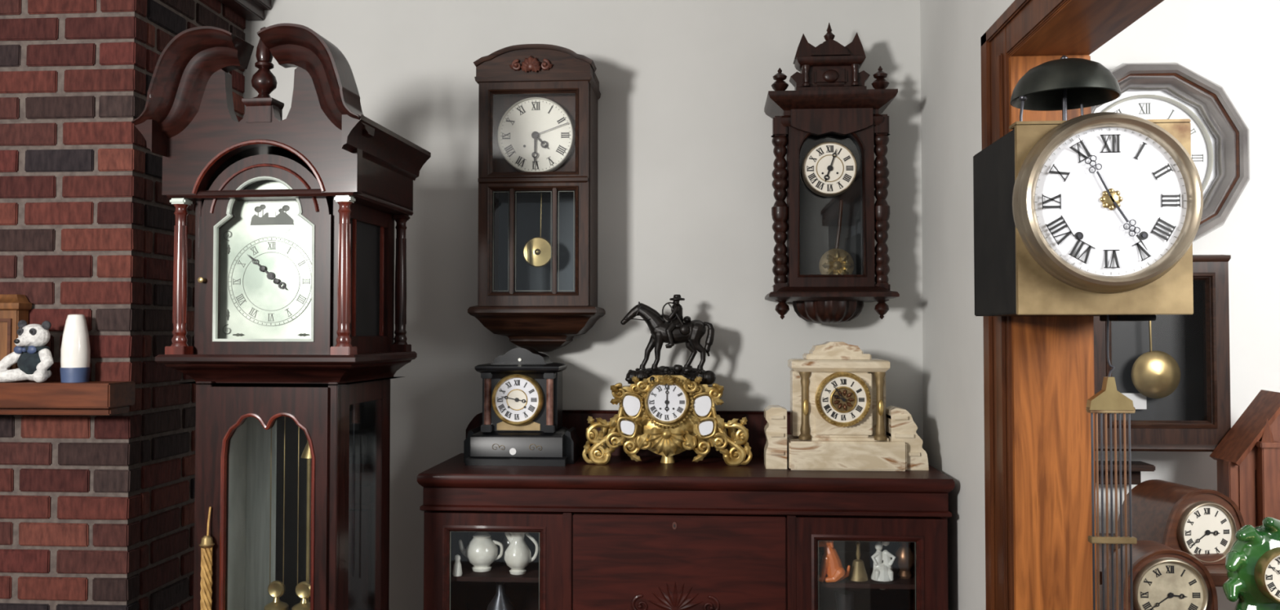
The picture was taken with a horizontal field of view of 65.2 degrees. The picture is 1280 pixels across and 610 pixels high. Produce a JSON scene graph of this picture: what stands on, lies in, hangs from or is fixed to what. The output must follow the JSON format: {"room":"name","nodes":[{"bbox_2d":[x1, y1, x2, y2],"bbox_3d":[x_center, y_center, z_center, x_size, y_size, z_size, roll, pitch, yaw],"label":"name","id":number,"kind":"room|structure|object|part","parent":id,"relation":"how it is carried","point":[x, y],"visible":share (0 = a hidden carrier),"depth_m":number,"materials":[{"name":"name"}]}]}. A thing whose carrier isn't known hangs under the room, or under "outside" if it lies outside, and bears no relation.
{"room":"living room","nodes":[
{"label":"living room","id":0,"kind":"room"},
{"bbox_2d":[242,0,923,609],"bbox_3d":[-0.787,0.400,2.862,3.230,2.550,0.120,0,-2,4],"label":"wall","id":1,"kind":"structure","parent":0,"point":[686,157],"depth_m":2.77,"materials":[{"name":"paint"}]},
{"bbox_2d":[217,0,271,20],"bbox_3d":[-1.742,-0.849,2.600,1.345,0.063,0.598,0,-2,4],"label":"trim","id":2,"kind":"structure","parent":1,"relation":"attached to","point":[250,10],"depth_m":2.78,"materials":[{"name":"brown wood"}]},
{"bbox_2d":[467,44,605,351],"bbox_3d":[-0.269,-0.272,2.667,0.332,0.794,0.228,0,-2,4],"label":"wall clock","id":3,"kind":"object","parent":1,"relation":"attached to","point":[537,277],"visible":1,"depth_m":2.59,"materials":[{"name":"brown wood"}]},
{"bbox_3d":[-0.275,-0.285,2.588,0.286,0.582,0.025,0,-2,4],"label":"door","id":4,"kind":"part","parent":3,"relation":"part of","materials":[{"name":"brown wood"}]},
{"bbox_3d":[-0.275,-0.322,2.584,0.286,0.017,0.023,0,-2,4],"label":"door rail","id":5,"kind":"part","parent":3,"relation":"part of","materials":[{"name":"brown wood"}]},
{"bbox_3d":[-0.273,-0.643,2.613,0.311,0.054,0.086,0,-2,4],"label":"crown mould","id":6,"kind":"part","parent":3,"relation":"part of","materials":[{"name":"brown wood"}]},
{"bbox_3d":[-0.273,-0.621,2.618,0.298,0.086,0.076,0,-2,4],"label":"crown","id":7,"kind":"part","parent":3,"relation":"part of","materials":[{"name":"brown wood"}]},
{"bbox_3d":[-0.269,-0.597,2.684,0.307,0.050,0.210,0,-2,4],"label":"crown","id":8,"kind":"part","parent":3,"relation":"part of","materials":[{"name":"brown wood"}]},
{"bbox_3d":[-0.265,-0.246,2.677,0.005,0.150,0.003,0,-2,4],"label":"pendulum rod","id":9,"kind":"part","parent":3,"relation":"part of","materials":[{"name":"gold metal"}]},
{"bbox_3d":[-0.267,-0.600,2.712,0.298,0.050,0.155,0,-2,4],"label":"crown","id":10,"kind":"part","parent":3,"relation":"part of","materials":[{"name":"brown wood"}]},
{"bbox_2d":[764,22,899,323],"bbox_3d":[0.496,-0.344,2.628,0.325,0.785,0.200,0,-2,4],"label":"wall clock","id":11,"kind":"object","parent":1,"relation":"attached to","point":[826,131],"visible":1,"depth_m":2.57,"materials":[{"name":"brown wood"}]},
{"bbox_3d":[0.494,-0.625,2.615,0.204,0.160,0.050,0,-2,4],"label":"crown","id":12,"kind":"part","parent":11,"relation":"part of","materials":[{"name":"brown wood"}]},
{"bbox_3d":[0.492,-0.590,2.581,0.083,0.042,0.025,0,-2,4],"label":"crown panel","id":13,"kind":"part","parent":11,"relation":"part of","materials":[{"name":"brown wood"}]},
{"bbox_3d":[0.494,-0.594,2.604,0.179,0.098,0.071,0,-2,4],"label":"crown mould","id":14,"kind":"part","parent":11,"relation":"part of","materials":[{"name":"brown wood"}]},
{"bbox_3d":[0.492,-0.250,2.578,0.216,0.429,0.021,0,-2,4],"label":"door","id":15,"kind":"part","parent":11,"relation":"part of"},
{"bbox_3d":[0.496,-0.028,2.620,0.325,0.038,0.200,0,-2,4],"label":"mould","id":16,"kind":"part","parent":11,"relation":"part of","materials":[{"name":"brown wood"}]},
{"bbox_3d":[0.525,-0.208,2.639,0.024,0.144,0.009,0,-2,4],"label":"pendulum rod","id":17,"kind":"part","parent":11,"relation":"part of","materials":[{"name":"brown wood"}]},
{"bbox_2d":[1095,460,1155,484],"bbox_3d":[1.251,0.441,2.612,0.150,0.056,0.088,0,-2,4],"label":"ledge shelf","id":18,"kind":"object","parent":1,"relation":"attached to","point":[1136,466],"visible":0.45,"depth_m":2.60,"materials":[{"name":"brown wood"}]},
{"bbox_2d":[1093,254,1231,451],"bbox_3d":[1.319,0.122,2.591,0.352,0.496,0.139,0,-2,4],"label":"wall clock","id":19,"kind":"object","parent":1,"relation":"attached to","point":[1175,369],"visible":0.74,"depth_m":2.57,"materials":[{"name":"brown wood"}]},
{"bbox_3d":[1.321,0.025,2.592,0.010,0.192,0.006,0,-2,4],"label":"pendulum rod","id":20,"kind":"part","parent":19,"relation":"part of","materials":[{"name":"gold metal"}]},
{"bbox_3d":[1.319,0.358,2.583,0.352,0.025,0.134,0,-2,4],"label":"mould","id":21,"kind":"part","parent":19,"relation":"part of","materials":[{"name":"brown wood"}]},
{"bbox_3d":[1.319,-0.113,2.596,0.347,0.025,0.132,0,-2,4],"label":"mould","id":22,"kind":"part","parent":19,"relation":"part of","materials":[{"name":"brown wood"}]},
{"bbox_2d":[920,0,1014,609],"bbox_3d":[0.644,0.331,0.222,0.107,2.550,4.950,0,-2,4],"label":"wall","id":23,"kind":"structure","parent":0,"point":[951,31],"depth_m":2.33,"materials":[{"name":"paint"}]},
{"bbox_2d":[980,26,1013,609],"bbox_3d":[0.692,0.555,1.899,0.032,2.190,0.148,0,-2,4],"label":"trim","id":24,"kind":"structure","parent":23,"relation":"attached to","point":[995,113],"depth_m":1.91,"materials":[{"name":"brown wood"}]},
{"bbox_2d":[980,0,1066,54],"bbox_3d":[0.637,-0.521,1.137,0.032,0.078,1.730,0,-2,4],"label":"trim","id":25,"kind":"structure","parent":23,"relation":"attached to","point":[1021,18],"depth_m":1.76,"materials":[{"name":"brown wood"}]},
{"bbox_2d":[1008,54,1097,609],"bbox_3d":[0.756,0.594,1.825,0.146,2.108,0.020,0,-2,4],"label":"trim","id":26,"kind":"structure","parent":23,"relation":"attached to","point":[1052,357],"depth_m":1.82,"materials":[{"name":"brown wood"}]},
{"bbox_2d":[1008,0,1164,56],"bbox_3d":[0.703,-0.490,1.091,0.146,0.020,1.548,0,-2,4],"label":"trim","id":27,"kind":"structure","parent":23,"relation":"attached to","point":[1078,27],"depth_m":1.67,"materials":[{"name":"brown wood"}]},
{"bbox_2d":[973,55,1203,609],"bbox_3d":[0.737,0.227,1.670,0.284,1.286,0.304,0,-2,4],"label":"wall clock","id":28,"kind":"object","parent":23,"relation":"attached to","point":[1100,214],"visible":1,"depth_m":1.55,"materials":[{"name":"black metal"}]},
{"bbox_3d":[0.709,-0.340,1.670,0.007,0.120,0.007,0,-2,-11],"label":"bell post","id":29,"kind":"part","parent":28,"relation":"part of","materials":[{"name":"metal"}]},
{"bbox_3d":[0.726,-0.135,1.568,0.267,0.300,0.009,0,-2,4],"label":"brass plate","id":30,"kind":"part","parent":28,"relation":"part of","materials":[{"name":"gold metal"}]},
{"bbox_2d":[1088,0,1279,609],"bbox_3d":[2.106,0.395,2.660,2.570,2.550,0.120,0,-2,4],"label":"wall","id":31,"kind":"object","parent":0,"point":[1234,45],"depth_m":2.65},
{"bbox_2d":[1090,62,1249,242],"bbox_3d":[1.336,-0.388,2.631,0.495,0.495,0.087,0,-2,4],"label":"wall clock","id":32,"kind":"object","parent":31,"relation":"attached to","point":[1220,153],"visible":0.41,"depth_m":2.60,"materials":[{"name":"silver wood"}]},
{"bbox_3d":[1.336,-0.388,2.632,0.431,0.431,0.072,0,-2,4],"label":"frame","id":33,"kind":"part","parent":32,"relation":"part of","materials":[{"name":"brown wood"}]},
{"bbox_3d":[0.323,1.648,0.270,6.040,0.080,5.070,0,-2,4],"label":"floor","id":34,"kind":"structure","parent":0,"visible":0},
{"bbox_2d":[0,0,245,609],"bbox_3d":[-1.632,0.395,2.582,0.984,2.546,0.549,0,-2,4],"label":"brick chimney","id":35,"kind":"object","parent":34,"relation":"on","point":[97,511],"visible":0.58,"depth_m":2.31,"materials":[{"name":"red brick"}]},
{"bbox_2d":[0,380,135,414],"bbox_3d":[-1.648,0.209,2.262,0.995,0.071,0.102,0,-2,4],"label":"mantel shelf","id":36,"kind":"object","parent":35,"relation":"attached to","point":[28,397],"visible":1,"depth_m":2.19,"materials":[{"name":"brown wood"}]},
{"bbox_2d":[0,294,31,381],"bbox_3d":[-1.451,0.075,2.279,0.104,0.198,0.046,0,-2,4],"label":"box","id":37,"kind":"object","parent":36,"relation":"on","point":[14,308],"visible":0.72,"depth_m":2.26,"materials":[{"name":"brown wood"}]},
{"bbox_3d":[-1.453,0.095,2.260,0.066,0.128,0.005,0,-2,4],"label":"panel","id":38,"kind":"part","parent":37,"relation":"part of","materials":[{"name":"brown wood"}]},
{"bbox_3d":[-1.451,-0.006,2.280,0.104,0.037,0.044,0,-2,4],"label":"lid","id":39,"kind":"part","parent":37,"relation":"part of","materials":[{"name":"brown wood"}]},
{"bbox_2d":[0,320,53,382],"bbox_3d":[-1.367,0.103,2.233,0.130,0.139,0.075,0,-2,4],"label":"bear","id":40,"kind":"object","parent":36,"relation":"on","point":[34,360],"visible":1,"depth_m":2.22},
{"bbox_2d":[60,314,90,382],"bbox_3d":[-1.268,0.097,2.247,0.060,0.152,0.060,0,-2,4],"label":"ceramic bottle","id":41,"kind":"object","parent":36,"relation":"on","point":[75,350],"visible":1,"depth_m":2.23,"materials":[{"name":"ceramic"}]},
{"bbox_2d":[131,22,431,609],"bbox_3d":[-0.756,0.544,2.159,0.473,2.225,0.434,0,-2,6],"label":"grandfather clock","id":42,"kind":"object","parent":34,"relation":"on","point":[293,360],"visible":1,"depth_m":2.05,"materials":[{"name":"brown wood"}]},
{"bbox_3d":[-0.766,-0.090,2.084,0.230,0.351,0.004,0,-2,7],"label":"dial plate","id":43,"kind":"part","parent":42,"relation":"part of","materials":[{"name":"white metal"}]},
{"bbox_3d":[-0.757,0.727,2.028,0.257,1.120,0.020,0,-2,6],"label":"trunk door","id":44,"kind":"part","parent":42,"relation":"part of","materials":[{"name":"brown wood"}]},
{"bbox_2d":[268,208,275,217],"bbox_3d":[-0.766,-0.192,2.082,0.015,0.018,0.001,0,-2,6],"label":"painting","id":45,"kind":"object","parent":42,"relation":"on","point":[272,213],"depth_m":2.08},
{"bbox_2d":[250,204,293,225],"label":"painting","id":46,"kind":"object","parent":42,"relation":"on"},
{"bbox_3d":[-0.755,-0.333,2.187,0.473,0.066,0.424,0,-2,6],"label":"cornice","id":47,"kind":"part","parent":42,"relation":"part of","materials":[{"name":"brown wood"}]},
{"bbox_2d":[155,146,417,384],"bbox_3d":[-0.754,-0.099,2.199,0.438,0.527,0.395,0,-2,4],"label":"hood","id":48,"kind":"object","parent":42,"relation":"attached to","point":[294,279],"depth_m":2.06,"materials":[{"name":"brown wood"}]},
{"bbox_3d":[-0.726,0.570,2.185,0.007,0.787,0.007,0,-2,-16],"label":"pendulum rod","id":49,"kind":"part","parent":42,"relation":"part of","materials":[{"name":"gold metal"}]},
{"bbox_2d":[417,409,955,609],"bbox_3d":[0.109,0.974,2.507,1.246,1.384,0.407,0,-2,4],"label":"cabinet","id":50,"kind":"object","parent":34,"relation":"on","point":[622,533],"visible":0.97,"depth_m":2.34,"materials":[{"name":"brown wood"}]},
{"bbox_2d":[452,554,462,576],"bbox_3d":[-0.440,0.626,2.408,0.024,0.050,0.024,0,-2,4],"label":"porcelain figurine","id":51,"kind":"object","parent":50,"relation":"on","point":[457,569],"visible":1,"depth_m":2.40,"materials":[{"name":"white ceramic"}]},
{"bbox_2d":[458,531,503,572],"bbox_3d":[-0.392,0.598,2.466,0.082,0.109,0.083,1,-2,-41],"label":"teapot","id":52,"kind":"object","parent":50,"relation":"on","point":[482,550],"visible":0.86,"depth_m":2.44,"materials":[{"name":"white ceramic"}]},
{"bbox_3d":[-0.432,0.602,2.469,0.033,0.046,0.017,0,-2,4],"label":"spout","id":53,"kind":"part","parent":52,"relation":"part of","materials":[{"name":"ceramic"}]},
{"bbox_3d":[-0.350,0.605,2.463,0.029,0.050,0.008,0,-2,4],"label":"handle","id":54,"kind":"part","parent":52,"relation":"part of","materials":[{"name":"ceramic"}]},
{"bbox_2d":[486,582,514,609],"bbox_3d":[-0.343,0.757,2.455,0.084,0.190,0.084,0,-2,4],"label":"decanter","id":55,"kind":"object","parent":50,"relation":"on","point":[500,601],"visible":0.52,"depth_m":2.44,"materials":[{"name":"glass"}]},
{"bbox_2d":[501,533,510,563],"bbox_3d":[-0.331,0.612,2.553,0.049,0.086,0.049,0,-2,4],"label":"pot","id":56,"kind":"object","parent":50,"relation":"on","point":[505,543],"visible":0.13,"depth_m":2.53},
{"bbox_2d":[463,346,578,466],"bbox_3d":[-0.308,0.257,2.592,0.283,0.295,0.172,0,-2,4],"label":"mantel clock","id":57,"kind":"object","parent":50,"relation":"on","point":[522,424],"visible":1,"depth_m":2.52,"materials":[{"name":"stone"}]},
{"bbox_2d":[503,532,538,574],"bbox_3d":[-0.294,0.597,2.430,0.074,0.109,0.067,-1,-2,42],"label":"jug","id":58,"kind":"object","parent":50,"relation":"on","point":[517,555],"visible":0.81,"depth_m":2.42,"materials":[{"name":"white ceramic"}]},
{"bbox_3d":[-0.315,0.565,2.435,0.031,0.044,0.017,0,-2,4],"label":"spout","id":59,"kind":"part","parent":58,"relation":"part of","materials":[{"name":"ceramic"}]},
{"bbox_3d":[-0.263,0.592,2.431,0.034,0.077,0.008,0,-2,4],"label":"handle","id":60,"kind":"part","parent":58,"relation":"part of","materials":[{"name":"ceramic"}]},
{"bbox_2d":[582,374,752,466],"bbox_3d":[0.071,0.291,2.576,0.430,0.230,0.172,0,-2,4],"label":"mantel clock","id":61,"kind":"object","parent":50,"relation":"on","point":[668,416],"visible":1,"depth_m":2.53,"materials":[{"name":"gold metal"}]},
{"bbox_3d":[0.069,0.279,2.536,0.233,0.098,0.037,0,-2,4],"label":"porcelain panel","id":62,"kind":"part","parent":61,"relation":"part of","materials":[{"name":"white ceramic"}]},
{"bbox_3d":[0.068,0.279,2.530,0.252,0.118,0.028,0,-2,4],"label":"panel frame","id":63,"kind":"part","parent":61,"relation":"part of","materials":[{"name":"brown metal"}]},
{"bbox_2d":[620,294,715,384],"bbox_3d":[0.073,0.091,2.604,0.249,0.238,0.108,0,-2,4],"label":"horse","id":64,"kind":"object","parent":61,"relation":"on","point":[673,331],"visible":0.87,"depth_m":2.59},
{"bbox_3d":[0.122,0.290,2.707,1.079,0.008,0.027,0,-2,4],"label":"gallery mould","id":65,"kind":"part","parent":50,"relation":"part of","materials":[{"name":"brown wood"}]},
{"bbox_2d":[450,546,915,589],"bbox_3d":[0.110,0.864,2.525,1.193,0.420,0.346,0,-2,4],"label":"shelf","id":66,"kind":"object","parent":50,"relation":"attached to","point":[469,579],"depth_m":2.48,"materials":[{"name":"brown wood"}]},
{"bbox_3d":[0.096,1.012,2.324,1.216,1.041,0.019,0,-2,4],"label":"glazed door","id":67,"kind":"part","parent":50,"relation":"part of","materials":[{"name":"brown wood"}]},
{"bbox_2d":[818,540,850,582],"bbox_3d":[0.453,0.595,2.354,0.084,0.113,0.055,0,-2,4],"label":"dog figurine","id":68,"kind":"object","parent":50,"relation":"on","point":[832,570],"visible":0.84,"depth_m":2.34,"materials":[{"name":"orange ceramic"}]},
{"bbox_2d":[835,589,854,609],"bbox_3d":[0.491,0.770,2.396,0.046,0.162,0.046,0,-2,4],"label":"glass goblet","id":69,"kind":"object","parent":50,"relation":"on","point":[844,598],"visible":1,"depth_m":2.38,"materials":[{"name":"glass"}]},
{"bbox_2d":[764,341,928,471],"bbox_3d":[0.508,0.247,2.503,0.392,0.311,0.170,0,-2,4],"label":"mantel clock","id":70,"kind":"object","parent":50,"relation":"on","point":[840,418],"visible":1,"depth_m":2.44,"materials":[{"name":"beige stone"}]},
{"bbox_3d":[0.499,0.243,2.462,0.138,0.150,0.032,0,-2,4],"label":"recess panel","id":71,"kind":"part","parent":70,"relation":"part of","materials":[{"name":"beige stone"}]},
{"bbox_2d":[848,541,867,581],"bbox_3d":[0.518,0.606,2.372,0.046,0.089,0.046,0,-2,4],"label":"bell","id":72,"kind":"object","parent":50,"relation":"on","point":[858,571],"visible":0.98,"depth_m":2.36,"materials":[{"name":"gold metal"}]},
{"bbox_2d":[871,541,896,589],"bbox_3d":[0.578,0.607,2.376,0.058,0.135,0.054,0,-2,4],"label":"figurine","id":73,"kind":"object","parent":50,"relation":"on","point":[882,571],"visible":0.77,"depth_m":2.37,"materials":[{"name":"ceramic"}]},
{"bbox_2d":[894,542,915,578],"bbox_3d":[0.633,0.608,2.391,0.046,0.086,0.046,0,-2,4],"label":"vase","id":74,"kind":"object","parent":50,"relation":"on","point":[905,557],"visible":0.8,"depth_m":2.38,"materials":[{"name":"orange metal"}]},
{"bbox_2d":[1096,533,1227,609],"bbox_3d":[1.478,1.130,2.394,0.890,1.066,0.440,0,-2,4],"label":"console table","id":75,"kind":"object","parent":34,"relation":"on","point":[1218,572],"visible":0.13,"depth_m":2.25,"materials":[{"name":"brown wood"}]},
{"bbox_2d":[1109,479,1244,564],"bbox_3d":[1.290,0.511,2.387,0.238,0.169,0.201,0,-2,-8],"label":"mantel clock","id":76,"kind":"object","parent":75,"relation":"on","point":[1203,524],"visible":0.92,"depth_m":2.30,"materials":[{"name":"brown wood"}]},
{"bbox_2d":[1208,389,1279,527],"bbox_3d":[1.548,0.403,2.421,0.270,0.387,0.155,0,-2,4],"label":"case","id":77,"kind":"object","parent":75,"relation":"on","point":[1247,457],"visible":0.7,"depth_m":2.39,"materials":[{"name":"brown wood"}]},
{"bbox_3d":[1.549,0.298,2.437,0.255,0.175,0.123,0,-2,4],"label":"gable mould","id":78,"kind":"part","parent":77,"relation":"part of","materials":[{"name":"brown wood"}]},
{"bbox_3d":[1.548,0.473,2.408,0.157,0.164,0.012,0,-2,4],"label":"panel","id":79,"kind":"part","parent":77,"relation":"part of","materials":[{"name":"brown wood"}]},
{"bbox_3d":[1.450,1.190,2.001,0.890,0.925,0.295,0,-2,4],"label":"side table","id":80,"kind":"object","parent":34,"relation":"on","visible":0},
{"bbox_2d":[1104,540,1217,609],"bbox_3d":[1.089,0.616,2.102,0.208,0.226,0.123,0,-2,2],"label":"mantel clock","id":81,"kind":"object","parent":80,"relation":"on","point":[1164,577],"visible":0.95,"depth_m":2.05,"materials":[{"name":"brown wood"}]},
{"bbox_2d":[1222,516,1279,609],"bbox_3d":[1.268,0.574,2.007,0.193,0.301,0.111,0,-2,4],"label":"clock","id":82,"kind":"object","parent":80,"relation":"on","point":[1252,563],"visible":1,"depth_m":1.99,"materials":[{"name":"green ceramic"}]}
]}

